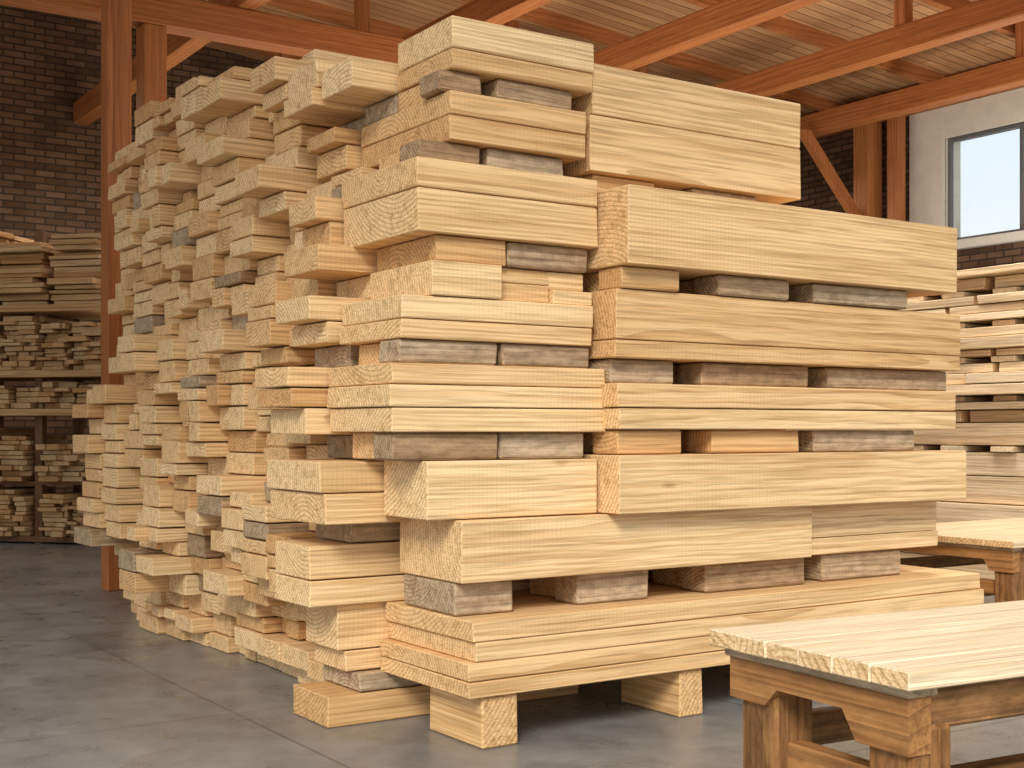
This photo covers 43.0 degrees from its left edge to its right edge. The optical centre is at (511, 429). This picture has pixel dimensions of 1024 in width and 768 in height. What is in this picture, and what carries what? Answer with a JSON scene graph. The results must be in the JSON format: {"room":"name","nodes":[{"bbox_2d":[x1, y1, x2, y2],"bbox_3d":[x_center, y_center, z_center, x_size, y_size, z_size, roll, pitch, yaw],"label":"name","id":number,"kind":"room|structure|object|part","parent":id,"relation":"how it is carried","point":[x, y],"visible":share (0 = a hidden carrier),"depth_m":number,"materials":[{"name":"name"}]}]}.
{"room":"lumber warehouse","nodes":[
{"label":"lumber warehouse","id":0,"kind":"room"},
{"bbox_2d":[0,5,265,492],"bbox_3d":[-6.234,-2.600,16.972,21.300,7.600,0.301,0,0,-34],"label":"wall","id":1,"kind":"structure","parent":0,"point":[50,164],"depth_m":16.95,"materials":[{"name":"brick"}]},
{"bbox_2d":[73,0,269,125],"bbox_3d":[-0.916,-4.751,9.989,0.200,1.463,17.180,0,0,-34],"label":"ceiling beam","id":2,"kind":"structure","parent":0,"point":[87,109],"depth_m":14.14,"materials":[{"name":"brown wood"}]},
{"bbox_2d":[278,0,552,58],"bbox_3d":[0.914,-4.663,11.210,0.200,1.287,17.180,0,0,-34],"label":"ceiling beam","id":3,"kind":"structure","parent":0,"point":[499,12],"depth_m":12.88,"materials":[{"name":"brown wood"}]},
{"bbox_2d":[0,541,1023,767],"bbox_3d":[-0.200,1.250,4.950,60.000,0.100,60.000,0,0,-34],"label":"floor","id":4,"kind":"structure","parent":0,"point":[83,685],"depth_m":5.45,"materials":[{"name":"concrete"}]},
{"bbox_2d":[0,231,100,543],"bbox_3d":[-5.529,-0.462,14.125,3.053,3.323,1.177,0,0,12],"label":"storage rack","id":5,"kind":"object","parent":4,"relation":"on","point":[44,286],"visible":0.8,"depth_m":13.61,"materials":[{"name":"beige wood"}]},
{"bbox_2d":[101,0,130,591],"bbox_3d":[-2.969,-2.211,9.750,0.180,6.821,0.180,0,0,-34],"label":"timber post","id":6,"kind":"object","parent":4,"relation":"on","point":[115,14],"visible":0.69,"depth_m":9.67,"materials":[{"name":"brown wood"}]},
{"bbox_2d":[136,23,166,127],"bbox_3d":[-3.327,-1.259,12.000,0.220,4.918,0.220,0,0,-34],"label":"timber post","id":7,"kind":"object","parent":4,"relation":"on","point":[151,39],"visible":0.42,"depth_m":11.91,"materials":[{"name":"brown wood"}]},
{"bbox_2d":[72,15,983,749],"bbox_3d":[-0.301,-0.329,7.338,3.449,3.059,4.492,0,0,-34],"label":"stack","id":8,"kind":"object","parent":4,"relation":"on","point":[479,373],"visible":1,"depth_m":5.44,"materials":[{"name":"brown wood"}]},
{"bbox_2d":[800,121,881,217],"bbox_3d":[4.445,-1.570,17.784,1.510,5.540,0.280,0,0,-34],"label":"timber post","id":9,"kind":"object","parent":4,"relation":"on","point":[867,139],"visible":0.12,"depth_m":17.98,"materials":[{"name":"brown wood"}]},
{"bbox_2d":[709,600,1023,767],"bbox_3d":[1.600,0.825,3.230,2.305,0.750,0.609,0,0,-29],"label":"workbench","id":10,"kind":"object","parent":4,"relation":"on","point":[896,684],"visible":1,"depth_m":2.71,"materials":[{"name":"brown wood"}]},
{"bbox_3d":[0.592,0.885,2.899,0.110,0.630,0.120,0,0,-28],"label":"leg","id":11,"kind":"part","parent":10,"relation":"part of","materials":[{"name":"brown wood"}]},
{"bbox_3d":[0.781,0.885,2.552,0.110,0.630,0.120,0,0,-29],"label":"leg","id":12,"kind":"part","parent":10,"relation":"part of","materials":[{"name":"brown wood"}]},
{"bbox_2d":[887,115,904,220],"bbox_3d":[5.234,-1.570,17.709,0.180,5.540,0.180,0,0,-34],"label":"timber post","id":13,"kind":"object","parent":4,"relation":"on","point":[896,125],"visible":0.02,"depth_m":17.63,"materials":[{"name":"brown wood"}]},
{"bbox_2d":[899,518,1023,602],"bbox_3d":[3.307,0.890,7.890,2.404,0.620,1.099,0,0,-34],"label":"workbench","id":14,"kind":"object","parent":4,"relation":"on","point":[998,544],"visible":0.37,"depth_m":7.08,"materials":[{"name":"brown wood"}]},
{"bbox_3d":[2.647,0.950,6.909,0.110,0.500,0.120,0,0,-34],"label":"leg","id":15,"kind":"part","parent":14,"relation":"part of","materials":[{"name":"brown wood"}]},
{"bbox_2d":[900,262,1023,579],"bbox_3d":[3.635,-0.041,11.029,1.500,2.478,3.740,0,0,-34],"label":"stack","id":16,"kind":"object","parent":4,"relation":"on","point":[988,385],"visible":0.3,"depth_m":9.89,"materials":[{"name":"brown wood"}]},
{"bbox_3d":[-0.507,-1.259,13.881,0.240,4.918,0.240,0,0,-34],"label":"timber post","id":17,"kind":"object","parent":4,"relation":"on","visible":0},
{"bbox_2d":[0,0,406,63],"bbox_3d":[-6.122,-3.868,10.135,13.900,0.295,0.240,0,0,-34],"label":"tie beam","id":18,"kind":"structure","parent":17,"relation":"on","point":[199,19],"depth_m":12.37,"materials":[{"name":"brown wood"}]},
{"bbox_2d":[132,0,1014,116],"bbox_3d":[-1.463,-5.603,9.817,21.300,1.854,17.500,0,0,-34],"label":"ceiling","id":19,"kind":"structure","parent":0,"point":[752,49],"depth_m":16.35,"materials":[{"name":"brown wood"}]},
{"bbox_2d":[504,0,822,69],"bbox_3d":[2.661,-4.579,12.375,0.200,1.119,17.180,0,0,-34],"label":"ceiling beam","id":20,"kind":"structure","parent":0,"point":[726,17],"depth_m":13.43,"materials":[{"name":"brown wood"}]},
{"bbox_2d":[634,0,1023,96],"bbox_3d":[4.408,-4.495,13.540,0.200,0.951,17.180,0,0,-34],"label":"ceiling beam","id":21,"kind":"structure","parent":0,"point":[907,36],"depth_m":13.94,"materials":[{"name":"brown wood"}]},
{"bbox_2d":[780,116,1023,270],"bbox_3d":[7.356,-1.775,15.518,0.301,5.950,17.200,0,0,-34],"label":"wall","id":22,"kind":"structure","parent":0,"point":[816,193],"depth_m":18.90,"materials":[{"name":"brick"}]},
{"bbox_2d":[815,128,852,138],"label":"wall plate","id":23,"kind":"object","parent":22,"relation":"attached to","point":[843,131],"depth_m":19.05,"materials":[{"name":"brown wood"}]},
{"bbox_2d":[212,41,301,59],"bbox_3d":[-5.840,-5.455,16.093,20.980,1.846,0.101,0,0,-34],"label":"rafter","id":24,"kind":"object","parent":23,"relation":"on","point":[264,52],"visible":0.02,"depth_m":17.68,"materials":[{"name":"brown wood"}]},
{"bbox_2d":[265,0,413,37],"bbox_3d":[-4.842,-5.455,14.595,20.980,1.846,0.101,0,0,-34],"label":"rafter","id":25,"kind":"object","parent":23,"relation":"on","point":[308,8],"visible":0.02,"depth_m":16.27,"materials":[{"name":"brown wood"}]},
{"bbox_2d":[460,0,843,110],"bbox_3d":[-3.843,-5.455,13.098,20.980,1.846,0.101,0,0,-34],"label":"rafter","id":26,"kind":"object","parent":23,"relation":"on","point":[539,16],"visible":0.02,"depth_m":17.03,"materials":[{"name":"brown wood"}]},
{"bbox_2d":[682,0,947,83],"bbox_3d":[-2.844,-5.455,11.600,20.980,1.846,0.108,0,0,-34],"label":"rafter","id":27,"kind":"object","parent":23,"relation":"on","point":[780,25],"visible":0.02,"depth_m":15.98,"materials":[{"name":"brown wood"}]},
{"bbox_2d":[905,85,1023,116],"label":"wall plate","id":28,"kind":"object","parent":22,"relation":"attached to","point":[906,115],"depth_m":17.14,"materials":[{"name":"brown wood"}]},
{"bbox_2d":[919,0,1014,38],"bbox_3d":[-1.846,-5.455,10.103,20.980,1.846,0.101,0,0,-34],"label":"rafter","id":29,"kind":"object","parent":28,"relation":"on","point":[1009,30],"visible":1,"depth_m":14.61,"materials":[{"name":"brown wood"}]},
{"bbox_2d":[909,87,1023,249],"bbox_3d":[6.707,-3.370,16.378,0.415,1.940,3.950,0,0,-34],"label":"wall panel","id":30,"kind":"object","parent":22,"relation":"attached to","point":[928,130],"depth_m":17.49,"materials":[{"name":"beige paint"}]},
{"bbox_2d":[948,122,1023,239],"bbox_3d":[6.690,-3.220,16.336,0.060,1.398,2.868,0,0,-34],"label":"frame","id":31,"kind":"object","parent":22,"relation":"attached to","point":[1019,125],"visible":0.68,"depth_m":17.01,"materials":[{"name":"grey metal"}]},
{"bbox_2d":[953,128,1019,237],"bbox_3d":[6.698,-3.220,16.341,0.008,1.300,2.768,0,0,-34],"label":"glass","id":32,"kind":"object","parent":22,"relation":"attached to","point":[986,168],"visible":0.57,"depth_m":17.03,"materials":[{"name":"glass"}]},
{"bbox_2d":[800,21,1023,140],"bbox_3d":[6.155,-4.412,14.706,0.200,0.783,17.180,0,0,-34],"label":"ceiling beam","id":33,"kind":"structure","parent":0,"point":[1008,74],"depth_m":16.11,"materials":[{"name":"brown wood"}]}
]}

